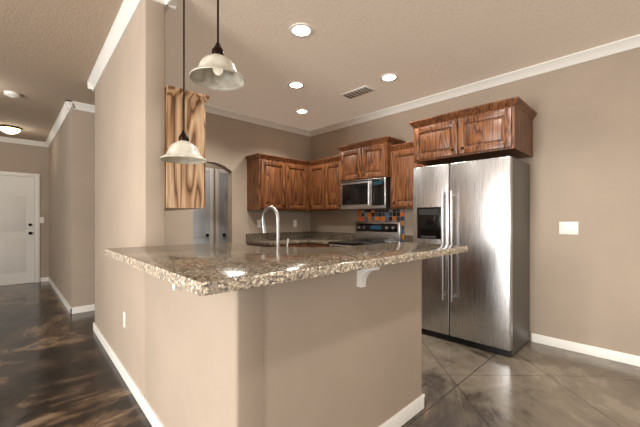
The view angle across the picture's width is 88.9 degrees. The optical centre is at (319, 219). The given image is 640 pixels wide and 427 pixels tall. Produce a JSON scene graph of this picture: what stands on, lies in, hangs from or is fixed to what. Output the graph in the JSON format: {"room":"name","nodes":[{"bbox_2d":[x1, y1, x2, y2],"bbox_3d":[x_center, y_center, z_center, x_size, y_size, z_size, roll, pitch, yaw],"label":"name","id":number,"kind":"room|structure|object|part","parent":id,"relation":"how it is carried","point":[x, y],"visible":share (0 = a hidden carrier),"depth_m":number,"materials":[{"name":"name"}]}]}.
{"room":"kitchen","nodes":[
{"label":"kitchen","id":0,"kind":"room"},
{"bbox_2d":[0,142,48,285],"bbox_3d":[-7.039,-0.150,4.978,4.730,2.740,0.130,0,0,-44],"label":"wall","id":1,"kind":"structure","parent":0,"point":[20,158],"depth_m":6.38,"materials":[{"name":"paint"}]},
{"bbox_2d":[0,171,39,285],"bbox_3d":[-5.833,0.165,5.978,1.056,2.110,0.090,0,0,-44],"label":"front door","id":2,"kind":"structure","parent":1,"relation":"in","point":[19,230],"depth_m":6.16,"materials":[{"name":"white wood"}]},
{"bbox_2d":[0,136,43,146],"bbox_3d":[-6.987,-1.478,4.895,4.510,0.085,0.062,0,0,-44],"label":"crown molding","id":3,"kind":"structure","parent":1,"relation":"attached to","point":[2,139],"depth_m":6.17,"materials":[{"name":"white"}]},
{"bbox_2d":[49,0,212,426],"bbox_3d":[-2.813,-0.150,3.964,0.226,2.740,7.183,0,0,-44],"label":"wall","id":4,"kind":"structure","parent":0,"point":[129,149],"depth_m":2.21,"materials":[{"name":"paint"}]},
{"bbox_2d":[44,105,68,146],"bbox_3d":[-4.299,-1.478,5.305,0.062,0.085,3.030,0,0,-44],"label":"crown molding","id":5,"kind":"structure","parent":4,"relation":"attached to","point":[63,114],"depth_m":5.10,"materials":[{"name":"white"}]},
{"bbox_2d":[46,277,70,310],"bbox_3d":[-4.319,1.179,5.342,0.040,0.082,3.110,0,0,-44],"label":"baseboard","id":6,"kind":"structure","parent":4,"relation":"attached to","point":[53,285],"depth_m":5.10,"materials":[{"name":"white wood"}]},
{"bbox_2d":[123,311,125,328],"bbox_3d":[-1.504,0.770,2.506,0.007,0.120,0.070,0,0,-44],"label":"outlet","id":7,"kind":"object","parent":4,"relation":"attached to","point":[124,319],"visible":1,"depth_m":2.49,"materials":[{"name":"white plastic"}]},
{"bbox_2d":[93,322,164,426],"bbox_3d":[-1.405,1.179,2.392,0.111,0.082,3.285,0,0,-44],"label":"baseboard","id":8,"kind":"structure","parent":4,"relation":"attached to","point":[154,420],"depth_m":2.32,"materials":[{"name":"white wood"}]},
{"bbox_2d":[87,0,176,85],"bbox_3d":[-1.672,-1.478,2.796,0.312,0.085,1.888,0,0,-44],"label":"crown molding","id":9,"kind":"structure","parent":4,"relation":"attached to","point":[125,15],"depth_m":2.56,"materials":[{"name":"white wood"}]},
{"bbox_3d":[-1.612,-1.478,2.854,0.145,0.085,1.888,0,0,-44],"label":"crown mould","id":10,"kind":"part","parent":9,"relation":"part of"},
{"bbox_2d":[172,284,180,289],"bbox_3d":[-0.734,0.280,1.571,0.116,0.125,0.041,0,0,-44],"label":"bracket","id":11,"kind":"object","parent":4,"relation":"attached to","point":[174,287],"visible":0.23,"depth_m":1.59,"materials":[{"name":"white"}]},
{"bbox_2d":[165,85,209,210],"bbox_3d":[-1.243,-0.486,2.634,0.315,0.812,1.028,0,0,-44],"label":"cabinet","id":12,"kind":"object","parent":4,"relation":"attached to","point":[184,186],"visible":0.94,"depth_m":2.27,"materials":[{"name":"brown wood"}]},
{"bbox_2d":[70,109,226,306],"bbox_3d":[-2.105,-0.150,5.373,3.200,2.740,0.130,0,0,-44],"label":"wall","id":13,"kind":"structure","parent":0,"point":[82,208],"depth_m":4.30,"materials":[{"name":"paint"}]},
{"bbox_2d":[64,100,94,112],"bbox_3d":[-2.061,-1.478,5.283,3.262,0.085,0.062,0,0,-44],"label":"crown molding","id":14,"kind":"structure","parent":13,"relation":"attached to","point":[68,104],"depth_m":4.26,"materials":[{"name":"white wood"}]},
{"bbox_2d":[69,304,94,313],"bbox_3d":[-2.060,1.179,5.318,3.213,0.082,0.013,0,0,-44],"label":"baseboard","id":15,"kind":"structure","parent":13,"relation":"attached to","point":[72,310],"depth_m":4.28,"materials":[{"name":"white wood"}]},
{"bbox_2d":[193,167,213,243],"bbox_3d":[-2.110,0.175,5.213,0.890,2.090,0.088,0,0,-44],"label":"door","id":16,"kind":"structure","parent":13,"relation":"in","point":[203,226],"depth_m":5.46,"materials":[{"name":"white"}]},
{"bbox_2d":[215,169,227,242],"bbox_3d":[-1.439,0.175,5.857,0.890,2.090,0.088,0,0,-44],"label":"door","id":17,"kind":"structure","parent":13,"relation":"in","point":[221,205],"depth_m":5.64,"materials":[{"name":"white"}]},
{"bbox_2d":[165,112,310,244],"bbox_3d":[-1.317,-0.150,4.646,3.070,2.740,0.130,0,0,-44],"label":"wall","id":18,"kind":"structure","parent":0,"point":[230,144],"depth_m":4.72,"materials":[{"name":"paint"}]},
{"bbox_2d":[87,84,95,90],"bbox_3d":[-1.417,-1.478,4.681,3.165,0.085,0.068,0,0,-44],"label":"crown molding","id":19,"kind":"structure","parent":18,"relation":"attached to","point":[90,86],"depth_m":3.57,"materials":[{"name":"white wood"}]},
{"bbox_2d":[204,104,311,135],"bbox_3d":[-1.283,-1.478,4.546,2.980,0.085,0.062,0,0,-44],"label":"crown molding","id":20,"kind":"structure","parent":18,"relation":"attached to","point":[208,108],"depth_m":4.83,"materials":[{"name":"white"}]},
{"bbox_2d":[257,220,260,227],"bbox_3d":[-0.920,0.060,4.932,0.070,0.120,0.005,0,0,-44],"label":"electrical outlet plate","id":21,"kind":"object","parent":18,"relation":"attached to","point":[259,223],"depth_m":4.93,"materials":[{"name":"white plastic"}]},
{"bbox_2d":[245,153,308,210],"bbox_3d":[-0.638,-0.525,4.970,0.880,0.770,0.337,0,0,-44],"label":"upper cabinet","id":22,"kind":"object","parent":18,"relation":"attached to","point":[278,183],"depth_m":4.77,"materials":[{"name":"brown wood"}]},
{"bbox_2d":[213,260,421,426],"bbox_3d":[0.136,0.718,1.700,1.350,1.005,0.133,0,0,-44],"label":"wall","id":23,"kind":"structure","parent":0,"point":[339,350],"depth_m":1.48,"materials":[{"name":"paint"}]},
{"bbox_2d":[105,242,467,295],"bbox_3d":[-0.170,0.193,2.038,1.805,0.040,1.428,0,0,-44],"label":"countertop","id":24,"kind":"structure","parent":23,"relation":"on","point":[205,269],"depth_m":1.41,"materials":[{"name":"stone"}]},
{"bbox_2d":[356,267,379,287],"bbox_3d":[0.239,0.280,1.629,0.038,0.125,0.115,0,0,-44],"label":"bracket","id":25,"kind":"object","parent":23,"relation":"attached to","point":[362,276],"visible":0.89,"depth_m":1.64,"materials":[{"name":"white"}]},
{"bbox_2d":[379,394,424,426],"bbox_3d":[0.222,1.179,1.700,1.253,0.082,0.033,0,0,-44],"label":"baseboard","id":26,"kind":"structure","parent":23,"relation":"attached to","point":[407,413],"depth_m":1.96,"materials":[{"name":"white wood"}]},
{"bbox_2d":[0,281,639,426],"bbox_3d":[-1.766,1.250,1.791,7.930,0.060,12.030,0,0,-44],"label":"floor","id":27,"kind":"structure","parent":0,"point":[58,368],"depth_m":2.44,"materials":[{"name":"concrete"}]},
{"bbox_2d":[247,243,294,246],"bbox_3d":[-0.679,0.783,4.736,0.495,0.874,0.617,0,0,-44],"label":"base cabinet","id":28,"kind":"object","parent":27,"relation":"on","point":[289,245],"depth_m":4.55,"materials":[{"name":"brown wood"}]},
{"bbox_2d":[246,231,354,244],"bbox_3d":[-0.258,0.275,4.833,1.277,0.139,1.060,0,0,-44],"label":"countertop","id":29,"kind":"structure","parent":28,"relation":"on","point":[295,238],"depth_m":5.01,"materials":[{"name":"stone"}]},
{"bbox_2d":[295,243,306,246],"bbox_3d":[-0.462,0.783,4.900,0.285,0.874,0.682,0,0,-44],"label":"base cabinet","id":30,"kind":"object","parent":27,"relation":"on","point":[306,245],"depth_m":4.72,"materials":[{"name":"brown wood"}]},
{"bbox_2d":[307,243,328,246],"bbox_3d":[0.167,0.783,4.827,0.672,0.874,0.463,0,0,-44],"label":"base cabinet","id":31,"kind":"object","parent":27,"relation":"on","point":[308,244],"depth_m":4.66,"materials":[{"name":"brown wood"}]},
{"bbox_2d":[328,222,401,246],"bbox_3d":[0.585,0.620,4.371,0.666,1.180,0.768,0,0,-44],"label":"range","id":32,"kind":"object","parent":27,"relation":"on","point":[367,233],"visible":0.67,"depth_m":4.47,"materials":[{"name":"silver metal"}]},
{"bbox_2d":[413,156,529,356],"bbox_3d":[1.532,0.324,3.378,0.672,1.768,0.955,0,0,-44],"label":"fridge","id":33,"kind":"object","parent":27,"relation":"on","point":[477,294],"visible":0.9,"depth_m":3.10,"materials":[{"name":"grey metal"}]},
{"bbox_3d":[1.045,0.783,3.933,0.642,0.874,0.494,0,0,-44],"label":"base cabinet","id":34,"kind":"object","parent":27,"relation":"on","visible":0},
{"bbox_2d":[404,235,412,242],"bbox_3d":[1.050,0.275,3.938,0.627,0.139,0.494,0,0,-44],"label":"countertop","id":35,"kind":"structure","parent":34,"relation":"on","point":[408,238],"depth_m":4.25,"materials":[{"name":"stone"}]},
{"bbox_3d":[-0.607,0.783,2.647,1.108,0.874,1.760,0,0,-44],"label":"base cabinet","id":36,"kind":"object","parent":27,"relation":"on","visible":0},
{"bbox_3d":[-0.621,0.325,2.634,1.150,0.038,1.837,0,0,-44],"label":"sink","id":37,"kind":"object","parent":36,"relation":"in","visible":0},
{"bbox_2d":[261,206,288,246],"bbox_3d":[-0.312,0.105,2.250,0.120,0.401,0.216,0,0,-44],"label":"faucet","id":38,"kind":"object","parent":37,"relation":"on","point":[263,225],"visible":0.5,"depth_m":2.19,"materials":[{"name":"silver metal"}]},
{"bbox_2d":[0,0,639,141],"bbox_3d":[-1.766,-1.550,1.791,7.930,0.060,12.030,0,0,-44],"label":"ceiling","id":39,"kind":"structure","parent":0,"point":[50,50],"depth_m":2.86,"materials":[{"name":"paint"}]},
{"bbox_2d":[0,124,21,133],"bbox_3d":[-5.086,-1.464,5.347,0.300,0.109,0.300,0,0,-44],"label":"light","id":40,"kind":"object","parent":39,"relation":"attached to","point":[10,129],"visible":1,"depth_m":5.28,"materials":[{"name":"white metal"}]},
{"bbox_2d":[4,91,19,97],"bbox_3d":[-3.695,-1.500,3.911,0.144,0.039,0.144,0,0,-44],"label":"smoke detector","id":41,"kind":"object","parent":39,"relation":"attached to","point":[12,94],"visible":1,"depth_m":3.88,"materials":[{"name":"white plastic"}]},
{"bbox_2d":[160,0,206,163],"bbox_3d":[-0.875,-0.950,2.098,0.280,1.139,0.280,0,0,-44],"label":"pendant light","id":42,"kind":"object","parent":39,"relation":"hanging from","point":[183,150],"visible":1,"depth_m":2.09,"materials":[{"name":"white glass"}]},
{"bbox_2d":[189,0,245,90],"bbox_3d":[-0.530,-1.122,1.694,0.280,0.794,0.280,0,0,-44],"label":"pendant light","id":43,"kind":"object","parent":39,"relation":"hanging from","point":[216,69],"visible":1,"depth_m":1.71,"materials":[{"name":"white glass"}]},
{"bbox_2d":[288,81,304,88],"bbox_3d":[-0.270,-1.514,3.676,0.190,0.009,0.190,0,0,-44],"label":"recessed light","id":44,"kind":"object","parent":39,"relation":"in","point":[296,85],"visible":0.98,"depth_m":3.67,"materials":[{"name":"white"}]},
{"bbox_2d":[289,23,312,37],"bbox_3d":[-0.150,-1.514,2.613,0.190,0.009,0.190,0,0,-44],"label":"recessed light","id":45,"kind":"object","parent":39,"relation":"in","point":[301,30],"visible":1,"depth_m":2.61,"materials":[{"name":"white"}]},
{"bbox_2d":[295,109,308,113],"bbox_3d":[-0.251,-1.514,4.567,0.190,0.009,0.190,0,0,-44],"label":"recessed light","id":46,"kind":"object","parent":39,"relation":"in","point":[302,111],"visible":0.98,"depth_m":4.57,"materials":[{"name":"white"}]},
{"bbox_2d":[341,85,374,98],"bbox_3d":[0.449,-1.512,3.881,0.180,0.013,0.380,0,0,-44],"label":"ceiling vent","id":47,"kind":"object","parent":39,"relation":"in","point":[360,91],"visible":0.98,"depth_m":3.86,"materials":[{"name":"white metal"}]},
{"bbox_2d":[380,73,397,81],"bbox_3d":[0.738,-1.514,3.478,0.190,0.009,0.190,0,0,-44],"label":"recessed light","id":48,"kind":"object","parent":39,"relation":"in","point":[388,77],"visible":1,"depth_m":3.48,"materials":[{"name":"white"}]},
{"bbox_2d":[311,47,639,355],"bbox_3d":[2.132,-0.150,3.361,0.130,2.740,8.900,0,0,-44],"label":"wall","id":49,"kind":"structure","parent":0,"point":[583,162],"depth_m":3.00,"materials":[{"name":"paint"}]},
{"bbox_2d":[308,155,348,210],"bbox_3d":[0.181,-0.531,5.036,0.362,0.782,0.739,0,0,-44],"label":"upper cabinet","id":50,"kind":"object","parent":49,"relation":"attached to","point":[324,182],"visible":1,"depth_m":4.93,"materials":[{"name":"brown wood"}]},
{"bbox_2d":[338,136,405,181],"bbox_3d":[0.687,-0.782,4.462,0.427,0.500,0.846,0,0,-44],"label":"upper cabinet","id":51,"kind":"object","parent":49,"relation":"attached to","point":[367,159],"visible":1,"depth_m":4.27,"materials":[{"name":"brown wood"}]},
{"bbox_2d":[340,177,390,209],"bbox_3d":[0.676,-0.335,4.458,0.446,0.386,0.764,0,0,-44],"label":"microwave","id":52,"kind":"object","parent":51,"relation":"attached to","point":[370,194],"visible":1,"depth_m":4.28,"materials":[{"name":"grey metal"}]},
{"bbox_2d":[358,209,404,241],"bbox_3d":[0.842,0.084,4.601,0.009,0.442,0.797,0,0,-44],"label":"tile backsplash","id":53,"kind":"structure","parent":49,"relation":"attached to","point":[396,215],"depth_m":4.54,"materials":[{"name":"multicoloured tile"}]},
{"bbox_2d":[389,141,426,208],"bbox_3d":[1.151,-0.531,4.025,0.362,0.782,0.481,0,0,-44],"label":"upper cabinet","id":54,"kind":"object","parent":49,"relation":"attached to","point":[402,164],"visible":0.52,"depth_m":3.96,"materials":[{"name":"brown wood"}]},
{"bbox_2d":[409,96,536,165],"bbox_3d":[1.560,-0.844,3.396,0.642,0.437,1.052,0,0,-44],"label":"upper cabinet","id":55,"kind":"object","parent":49,"relation":"attached to","point":[501,128],"visible":1,"depth_m":3.13,"materials":[{"name":"brown wood"}]},
{"bbox_2d":[309,34,639,136],"bbox_3d":[2.447,-1.478,2.894,0.062,0.085,7.610,0,0,-44],"label":"crown molding","id":56,"kind":"structure","parent":49,"relation":"attached to","point":[632,42],"depth_m":3.43,"materials":[{"name":"white wood"}]},
{"bbox_2d":[559,222,577,234],"bbox_3d":[2.329,0.080,3.054,0.008,0.120,0.145,0,0,-44],"label":"switch plate","id":57,"kind":"object","parent":49,"relation":"attached to","point":[569,228],"visible":1,"depth_m":3.05,"materials":[{"name":"white plastic"}]},
{"bbox_2d":[532,333,639,366],"bbox_3d":[3.642,1.179,1.684,0.013,0.082,4.390,0,0,-44],"label":"baseboard","id":58,"kind":"structure","parent":49,"relation":"attached to","point":[626,358],"depth_m":2.94,"materials":[{"name":"white wood"}]}
]}

